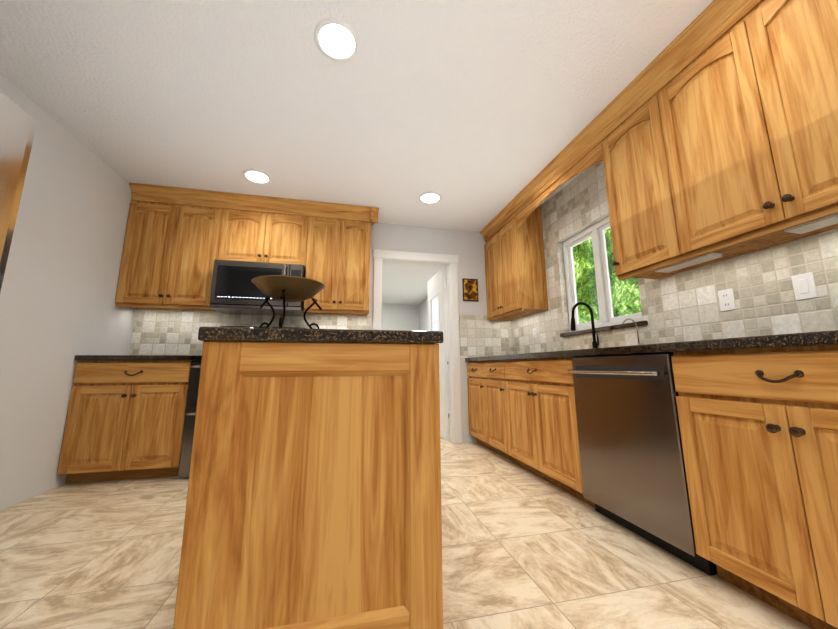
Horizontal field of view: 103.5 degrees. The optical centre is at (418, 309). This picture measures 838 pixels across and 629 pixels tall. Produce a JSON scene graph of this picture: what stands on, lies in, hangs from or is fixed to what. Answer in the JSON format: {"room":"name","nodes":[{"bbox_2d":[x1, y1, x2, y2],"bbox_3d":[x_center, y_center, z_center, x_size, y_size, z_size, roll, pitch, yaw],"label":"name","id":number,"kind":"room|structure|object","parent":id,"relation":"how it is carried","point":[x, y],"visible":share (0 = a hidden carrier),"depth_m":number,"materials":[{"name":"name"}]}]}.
{"room":"kitchen","nodes":[
{"label":"kitchen","id":0,"kind":"room"},
{"bbox_2d":[0,72,135,510],"bbox_3d":[-2.198,-0.348,0.414,0.150,2.540,5.780,2,-10,-13],"label":"wall","id":1,"kind":"structure","parent":0,"point":[59,309],"depth_m":2.30,"materials":[{"name":"white paint"}]},
{"bbox_2d":[129,223,512,442],"bbox_3d":[-0.817,0.211,3.703,4.320,2.540,0.164,2,-10,-13],"label":"wall","id":2,"kind":"structure","parent":0,"point":[473,331],"depth_m":3.88,"materials":[{"name":"white paint"}]},
{"bbox_2d":[115,183,230,310],"bbox_3d":[-2.319,-0.576,3.255,0.838,1.123,0.320,2,-10,-13],"label":"upper cabinet","id":3,"kind":"object","parent":2,"relation":"attached to","point":[178,241],"depth_m":3.10,"materials":[{"name":"brown wood"}]},
{"bbox_2d":[227,195,310,266],"bbox_3d":[-1.575,-0.765,3.459,0.808,0.688,0.320,2,-10,-13],"label":"upper cabinet","id":4,"kind":"object","parent":2,"relation":"attached to","point":[259,228],"depth_m":3.31,"materials":[{"name":"brown wood"}]},
{"bbox_2d":[210,259,305,315],"bbox_3d":[-1.559,-0.204,3.292,0.788,0.455,0.461,2,-10,-13],"label":"over-the-range microwave","id":5,"kind":"object","parent":4,"relation":"attached to","point":[235,290],"visible":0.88,"depth_m":3.10,"materials":[{"name":"black metal"}]},
{"bbox_2d":[303,203,370,315],"bbox_3d":[-0.894,-0.528,3.574,0.705,1.123,0.320,2,-10,-13],"label":"upper cabinet","id":6,"kind":"object","parent":2,"relation":"attached to","point":[339,237],"depth_m":3.43,"materials":[{"name":"brown wood"}]},
{"bbox_2d":[427,267,448,439],"bbox_3d":[0.203,0.542,4.367,0.108,2.078,0.780,2,-10,-13],"label":"door leaf","id":7,"kind":"structure","parent":2,"relation":"in","point":[437,312],"depth_m":4.12,"materials":[{"name":"white wood"}]},
{"bbox_2d":[462,278,478,300],"bbox_3d":[0.630,-0.245,4.043,0.200,0.280,0.020,2,-10,-13],"label":"picture","id":8,"kind":"object","parent":2,"relation":"attached to","point":[470,289],"visible":1,"depth_m":4.03,"materials":[{"name":"brown"}]},
{"bbox_2d":[0,0,713,304],"bbox_3d":[-0.917,-1.135,3.666,4.920,0.100,11.200,2,-10,-13],"label":"ceiling","id":9,"kind":"structure","parent":0,"point":[478,115],"depth_m":2.04,"materials":[{"name":"white paint"}]},
{"bbox_2d":[243,169,270,183],"bbox_3d":[-1.456,-1.195,2.972,0.233,0.010,0.233,2,-10,-13],"label":"recessed light","id":10,"kind":"object","parent":9,"relation":"in","point":[256,176],"visible":0.98,"depth_m":2.96,"materials":[{"name":"white"}]},
{"bbox_2d":[314,18,359,61],"bbox_3d":[-0.430,-1.412,1.739,0.233,0.010,0.233,2,-10,-13],"label":"recessed light","id":11,"kind":"object","parent":9,"relation":"in","point":[336,39],"visible":1,"depth_m":1.73,"materials":[{"name":"white"}]},
{"bbox_2d":[419,192,441,203],"bbox_3d":[0.113,-1.136,3.360,0.233,0.010,0.233,2,-10,-13],"label":"recessed light","id":12,"kind":"object","parent":9,"relation":"in","point":[430,197],"visible":1,"depth_m":3.35,"materials":[{"name":"white"}]},
{"bbox_2d":[381,304,418,330],"bbox_3d":[-1.291,1.088,8.788,2.580,2.540,0.150,2,-10,-13],"label":"wall","id":13,"kind":"structure","parent":0,"point":[405,317],"depth_m":9.04,"materials":[{"name":"white paint"}]},
{"bbox_2d":[0,425,811,628],"bbox_3d":[-0.904,1.467,3.218,4.920,0.100,11.200,2,-10,-13],"label":"floor","id":14,"kind":"structure","parent":0,"point":[523,548],"depth_m":1.44,"materials":[{"name":"tile"}]},
{"bbox_2d":[0,91,36,291],"bbox_3d":[-1.722,0.064,0.619,0.872,1.792,0.910,2,-10,-13],"label":"refrigerator","id":15,"kind":"object","parent":14,"relation":"on","point":[18,124],"visible":1,"depth_m":1.18,"materials":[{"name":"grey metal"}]},
{"bbox_2d":[57,359,191,483],"bbox_3d":[-2.302,0.896,2.825,0.778,0.905,0.681,2,-10,-13],"label":"base cabinet","id":16,"kind":"object","parent":14,"relation":"on","point":[125,417],"depth_m":2.53,"materials":[{"name":"brown wood"}]},
{"bbox_2d":[75,355,190,358],"bbox_3d":[-2.304,0.430,2.905,0.778,0.038,0.663,2,-10,-13],"label":"countertop","id":17,"kind":"structure","parent":16,"relation":"on","point":[76,356],"depth_m":2.59,"materials":[{"name":"black stone"}]},
{"bbox_2d":[178,326,297,477],"bbox_3d":[-1.517,0.744,2.994,0.812,1.255,0.720,2,-10,-13],"label":"range","id":18,"kind":"object","parent":14,"relation":"on","point":[189,422],"visible":0.08,"depth_m":2.61,"materials":[{"name":"black metal"}]},
{"bbox_2d":[173,326,443,628],"bbox_3d":[-0.382,0.613,1.389,0.718,0.958,1.030,2,-10,-13],"label":"kitchen island","id":19,"kind":"object","parent":14,"relation":"on","point":[314,494],"visible":1,"depth_m":0.92,"materials":[{"name":"brown wood"}]},
{"bbox_2d":[251,275,324,328],"bbox_3d":[-0.471,-0.002,1.188,0.252,0.184,0.254,2,-10,-13],"label":"bowl","id":20,"kind":"object","parent":19,"relation":"on","point":[285,288],"visible":0.94,"depth_m":1.13,"materials":[{"name":"brown wood"}]},
{"bbox_2d":[447,362,448,415],"bbox_3d":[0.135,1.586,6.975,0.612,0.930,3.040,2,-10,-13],"label":"door frame","id":21,"kind":"structure","parent":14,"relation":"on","point":[448,393],"depth_m":5.53,"materials":[{"name":"white wood"}]},
{"bbox_2d":[465,358,480,443],"bbox_3d":[0.907,1.017,3.618,0.635,0.905,0.536,2,-10,-13],"label":"base cabinet","id":22,"kind":"object","parent":14,"relation":"on","point":[474,430],"depth_m":3.68,"materials":[{"name":"brown wood"}]},
{"bbox_2d":[477,358,500,454],"bbox_3d":[1.003,0.945,3.201,0.635,0.905,0.569,2,-10,-13],"label":"base cabinet","id":23,"kind":"object","parent":14,"relation":"on","point":[486,367],"depth_m":3.30,"materials":[{"name":"brown wood"}]},
{"bbox_2d":[497,354,594,506],"bbox_3d":[1.149,0.835,2.568,0.635,0.905,0.986,2,-10,-13],"label":"base cabinet","id":24,"kind":"object","parent":14,"relation":"on","point":[537,429],"depth_m":2.41,"materials":[{"name":"brown wood"}]},
{"bbox_2d":[568,353,716,575],"bbox_3d":[1.303,0.699,1.772,0.635,0.902,0.648,2,-10,-13],"label":"dishwasher","id":25,"kind":"object","parent":14,"relation":"on","point":[633,474],"visible":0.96,"depth_m":1.62,"materials":[{"name":"silver metal"}]},
{"bbox_2d":[657,338,837,628],"bbox_3d":[1.488,0.580,1.097,0.635,0.905,0.765,2,-10,-13],"label":"base cabinet","id":26,"kind":"object","parent":14,"relation":"on","point":[758,419],"depth_m":1.13,"materials":[{"name":"brown wood"}]},
{"bbox_2d":[489,330,837,357],"bbox_3d":[1.208,0.321,2.367,0.623,0.038,3.288,2,-10,-13],"label":"countertop","id":27,"kind":"structure","parent":26,"relation":"on","point":[803,337],"depth_m":1.42,"materials":[{"name":"black stone"}]},
{"bbox_2d":[570,302,598,347],"bbox_3d":[1.347,0.139,2.680,0.239,0.421,0.088,2,-10,-13],"label":"faucet","id":28,"kind":"object","parent":27,"relation":"on","point":[595,344],"visible":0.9,"depth_m":2.69,"materials":[{"name":"black metal"}]},
{"bbox_2d":[622,318,642,344],"bbox_3d":[1.485,0.170,2.286,0.164,0.226,0.036,2,-10,-13],"label":"faucet","id":29,"kind":"object","parent":27,"relation":"on","point":[636,329],"visible":0.75,"depth_m":2.29,"materials":[{"name":"silver metal"}]},
{"bbox_2d":[419,161,837,361],"bbox_3d":[1.257,0.239,3.928,0.195,2.540,11.200,2,-10,-13],"label":"wall","id":30,"kind":"structure","parent":0,"point":[790,287],"depth_m":2.08,"materials":[{"name":"beige tile"}]},
{"bbox_2d":[484,200,547,319],"bbox_3d":[1.072,-0.500,3.793,0.320,1.123,0.777,2,-10,-13],"label":"upper cabinet","id":31,"kind":"object","parent":30,"relation":"attached to","point":[515,272],"depth_m":3.48,"materials":[{"name":"brown wood"}]},
{"bbox_2d":[596,80,707,279],"bbox_3d":[1.477,-0.805,2.034,0.320,1.123,0.486,2,-10,-13],"label":"upper cabinet","id":32,"kind":"object","parent":30,"relation":"attached to","point":[622,133],"depth_m":2.05,"materials":[{"name":"brown wood"}]},
{"bbox_2d":[640,0,837,263],"bbox_3d":[1.606,-0.901,1.476,0.320,1.123,0.913,2,-10,-13],"label":"upper cabinet","id":33,"kind":"object","parent":30,"relation":"attached to","point":[708,135],"depth_m":1.47,"materials":[{"name":"brown wood"}]},
{"label":"outside","id":34,"kind":"structure","parent":0,"visible":0},
{"bbox_2d":[573,228,641,322],"bbox_3d":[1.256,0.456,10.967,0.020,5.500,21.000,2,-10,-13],"label":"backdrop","id":35,"kind":"structure","parent":34,"point":[617,288],"depth_m":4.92,"materials":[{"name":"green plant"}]}
]}

